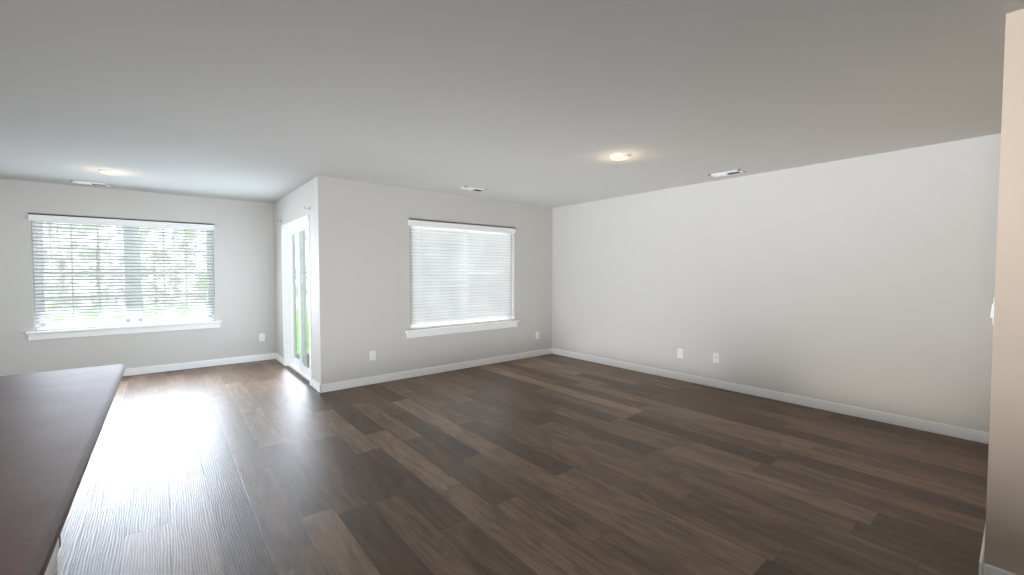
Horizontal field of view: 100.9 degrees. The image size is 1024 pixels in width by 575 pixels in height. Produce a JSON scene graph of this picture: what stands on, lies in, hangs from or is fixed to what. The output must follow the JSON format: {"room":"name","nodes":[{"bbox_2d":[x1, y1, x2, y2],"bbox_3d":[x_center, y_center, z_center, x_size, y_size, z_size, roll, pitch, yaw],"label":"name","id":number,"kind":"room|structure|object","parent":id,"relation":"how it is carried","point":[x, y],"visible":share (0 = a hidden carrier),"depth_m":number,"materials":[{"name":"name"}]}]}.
{"room":"empty living room","nodes":[
{"label":"empty living room","id":0,"kind":"room"},
{"bbox_2d":[0,178,275,375],"bbox_3d":[-5.860,-0.034,4.988,5.700,2.440,0.150,-2,3,-39],"label":"wall","id":1,"kind":"structure","parent":0,"point":[244,269],"depth_m":5.67,"materials":[{"name":"paint"}]},
{"bbox_2d":[25,320,220,334],"bbox_3d":[-5.026,0.518,5.624,1.910,0.028,0.130,-2,3,-39],"label":"sill","id":2,"kind":"structure","parent":1,"relation":"attached to","point":[108,328],"depth_m":5.50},
{"bbox_2d":[32,221,214,328],"bbox_3d":[-5.083,-0.193,5.667,1.770,1.390,0.063,-2,3,-39],"label":"window","id":3,"kind":"structure","parent":1,"relation":"in","point":[109,322],"depth_m":5.62,"materials":[{"name":"white plastic"}]},
{"bbox_2d":[28,213,214,330],"bbox_3d":[-5.028,-0.199,5.601,1.794,1.398,0.086,-2,3,-39],"label":"window blind","id":4,"kind":"object","parent":3,"relation":"attached to","point":[50,218],"visible":0.96,"depth_m":5.52,"materials":[{"name":"white plastic"}]},
{"bbox_2d":[28,323,219,340],"bbox_3d":[-5.009,0.571,5.604,1.880,0.077,0.016,-2,3,-39],"label":"trim","id":5,"kind":"structure","parent":1,"relation":"attached to","point":[45,336],"depth_m":5.50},
{"bbox_2d":[122,353,275,376],"bbox_3d":[-5.866,1.142,4.918,5.550,0.095,0.014,-2,3,-39],"label":"baseboard","id":6,"kind":"structure","parent":1,"relation":"attached to","point":[178,366],"depth_m":6.03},
{"bbox_2d":[259,333,264,340],"bbox_3d":[-3.873,0.772,6.553,0.072,0.116,0.008,-2,3,-39],"label":"electrical outlet","id":7,"kind":"object","parent":1,"relation":"attached to","point":[262,337],"visible":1,"depth_m":6.55,"materials":[{"name":"white plastic"}]},
{"bbox_2d":[273,178,316,381],"bbox_3d":[-2.936,-0.063,5.804,0.150,2.440,2.310,-2,3,-39],"label":"wall","id":8,"kind":"structure","parent":0,"point":[289,207],"depth_m":5.63,"materials":[{"name":"paint"}]},
{"bbox_2d":[281,215,311,385],"bbox_3d":[-2.824,0.139,5.651,0.149,2.048,1.476,-2,3,-39],"label":"door frame","id":9,"kind":"structure","parent":8,"relation":"attached to","point":[299,227],"depth_m":5.93,"materials":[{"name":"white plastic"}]},
{"bbox_2d":[275,353,320,392],"bbox_3d":[-2.947,1.113,5.729,0.014,0.095,2.474,-2,3,-39],"label":"baseboard","id":10,"kind":"structure","parent":8,"relation":"attached to","point":[314,383],"depth_m":5.01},
{"bbox_2d":[314,176,552,383],"bbox_3d":[-0.792,-0.069,5.977,3.680,2.440,0.150,-2,3,-39],"label":"wall","id":11,"kind":"structure","parent":0,"point":[362,250],"depth_m":5.29,"materials":[{"name":"paint"}]},
{"bbox_2d":[370,350,375,360],"bbox_3d":[-1.698,0.831,5.158,0.072,0.116,0.008,-2,3,-39],"label":"electrical outlet","id":12,"kind":"object","parent":11,"relation":"attached to","point":[372,355],"visible":1,"depth_m":5.16,"materials":[{"name":"white plastic"}]},
{"bbox_2d":[321,348,551,392],"bbox_3d":[-0.745,1.105,5.950,3.694,0.095,0.014,-2,3,-39],"label":"baseboard","id":13,"kind":"structure","parent":11,"relation":"attached to","point":[334,386],"depth_m":5.61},
{"bbox_2d":[410,226,510,326],"bbox_3d":[-0.709,-0.182,6.085,1.750,1.420,0.063,-2,3,-39],"label":"window","id":14,"kind":"structure","parent":11,"relation":"in","point":[458,321],"depth_m":6.04,"materials":[{"name":"white plastic"}]},
{"bbox_2d":[409,219,515,328],"bbox_3d":[-0.655,-0.188,6.019,1.774,1.428,0.086,-2,3,-39],"label":"window blind","id":15,"kind":"object","parent":14,"relation":"attached to","point":[463,273],"visible":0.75,"depth_m":5.95,"materials":[{"name":"white plastic"}]},
{"bbox_2d":[407,322,516,337],"bbox_3d":[-0.635,0.597,6.022,1.860,0.077,0.016,-2,3,-39],"label":"trim","id":16,"kind":"structure","parent":11,"relation":"attached to","point":[454,330],"depth_m":5.93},
{"bbox_2d":[406,320,518,332],"bbox_3d":[-0.653,0.543,6.042,1.890,0.028,0.130,-2,3,-39],"label":"window sill","id":17,"kind":"structure","parent":11,"relation":"attached to","point":[451,327],"depth_m":5.90,"materials":[{"name":"white wood"}]},
{"bbox_2d":[0,0,1023,207],"bbox_3d":[-1.556,-1.193,2.500,9.530,0.050,9.400,-2,3,-39],"label":"ceiling","id":18,"kind":"structure","parent":0,"point":[550,103],"depth_m":2.51,"materials":[{"name":"paint"}]},
{"bbox_2d":[70,180,109,186],"bbox_3d":[-5.081,-1.253,5.102,0.330,0.012,0.150,-2,3,-39],"label":"ceiling vent","id":19,"kind":"object","parent":18,"relation":"in","point":[89,183],"visible":1,"depth_m":5.08,"materials":[{"name":"white metal"}]},
{"bbox_2d":[98,169,122,174],"bbox_3d":[-4.273,-1.225,4.499,0.196,0.025,0.196,-2,3,-39],"label":"recessed light","id":20,"kind":"object","parent":18,"relation":"in","point":[110,172],"visible":1,"depth_m":4.46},
{"bbox_2d":[459,186,486,191],"bbox_3d":[-0.502,-1.264,5.442,0.330,0.012,0.150,-2,3,-39],"label":"ceiling vent","id":21,"kind":"object","parent":18,"relation":"in","point":[472,188],"visible":1,"depth_m":5.43,"materials":[{"name":"white metal"}]},
{"bbox_2d":[609,153,630,159],"bbox_3d":[0.998,-1.205,3.906,0.196,0.025,0.196,-2,3,-39],"label":"recessed light","id":22,"kind":"object","parent":18,"relation":"in","point":[620,156],"visible":1,"depth_m":3.86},
{"bbox_2d":[708,169,745,177],"bbox_3d":[2.332,-1.235,4.591,0.150,0.012,0.330,-2,3,-39],"label":"ceiling vent","id":23,"kind":"object","parent":18,"relation":"in","point":[727,173],"visible":0.98,"depth_m":4.56,"materials":[{"name":"white metal"}]},
{"bbox_2d":[55,353,988,574],"bbox_3d":[-1.556,1.296,2.587,9.530,0.050,9.400,-2,3,-39],"label":"floor","id":24,"kind":"structure","parent":0,"point":[551,464],"depth_m":2.75,"materials":[{"name":"wood"}]},
{"bbox_2d":[44,536,60,574],"bbox_3d":[-1.067,0.918,0.197,0.652,0.872,4.012,-2,3,-39],"label":"cabinet","id":25,"kind":"object","parent":24,"relation":"on","point":[52,567],"depth_m":1.86,"materials":[{"name":"white"}]},
{"bbox_2d":[0,364,124,574],"bbox_3d":[-0.996,0.460,0.258,0.920,0.038,4.040,-2,3,-39],"label":"countertop","id":26,"kind":"structure","parent":25,"relation":"on","point":[51,424],"depth_m":1.08,"materials":[{"name":"laminate"}]},
{"bbox_2d":[552,133,1000,431],"bbox_3d":[2.845,-0.020,4.577,0.150,2.440,6.940,-2,3,-39],"label":"wall","id":27,"kind":"structure","parent":0,"point":[867,282],"depth_m":4.25,"materials":[{"name":"paint"}]},
{"bbox_2d":[677,348,682,357],"bbox_3d":[2.129,0.834,5.351,0.008,0.116,0.072,-2,3,-39],"label":"electrical outlet","id":28,"kind":"object","parent":27,"relation":"attached to","point":[679,353],"visible":1,"depth_m":5.35,"materials":[{"name":"white plastic"}]},
{"bbox_2d":[713,352,718,362],"bbox_3d":[2.412,0.831,5.001,0.017,0.116,0.072,-2,3,-39],"label":"outlet","id":29,"kind":"object","parent":27,"relation":"attached to","point":[716,357],"visible":1,"depth_m":5.00,"materials":[{"name":"white plastic"}]},
{"bbox_2d":[552,348,988,443],"bbox_3d":[2.252,1.131,5.208,0.014,0.095,4.946,-2,3,-39],"label":"baseboard","id":30,"kind":"structure","parent":27,"relation":"attached to","point":[939,428],"depth_m":4.28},
{"bbox_2d":[984,9,1023,574],"bbox_3d":[2.987,0.053,2.488,2.290,2.440,0.125,-2,3,-39],"label":"wall","id":31,"kind":"structure","parent":0,"point":[1004,538],"depth_m":1.78,"materials":[{"name":"paint"}]},
{"bbox_2d":[990,298,994,324],"bbox_3d":[2.132,0.105,1.875,0.072,0.116,0.013,-2,3,-39],"label":"switch plate","id":32,"kind":"object","parent":31,"relation":"attached to","point":[992,313],"visible":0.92,"depth_m":1.85,"materials":[{"name":"white plastic"}]},
{"bbox_2d":[979,522,1016,574],"bbox_3d":[2.971,1.225,2.526,2.290,0.095,0.139,-2,3,-39],"label":"baseboard","id":33,"kind":"structure","parent":31,"relation":"attached to","point":[986,569],"depth_m":1.83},
{"label":"outside","id":34,"kind":"structure","parent":0,"visible":0},
{"bbox_2d":[42,222,308,324],"bbox_3d":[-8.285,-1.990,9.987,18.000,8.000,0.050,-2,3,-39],"label":"trees","id":35,"kind":"object","parent":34,"point":[107,241],"depth_m":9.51,"materials":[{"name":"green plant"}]},
{"bbox_2d":[296,324,308,354],"bbox_3d":[-6.750,1.252,6.270,15.500,0.020,7.810,-2,3,-39],"label":"lawn","id":36,"kind":"structure","parent":34,"point":[298,346],"depth_m":9.25,"materials":[{"name":"green plant"}]}
]}

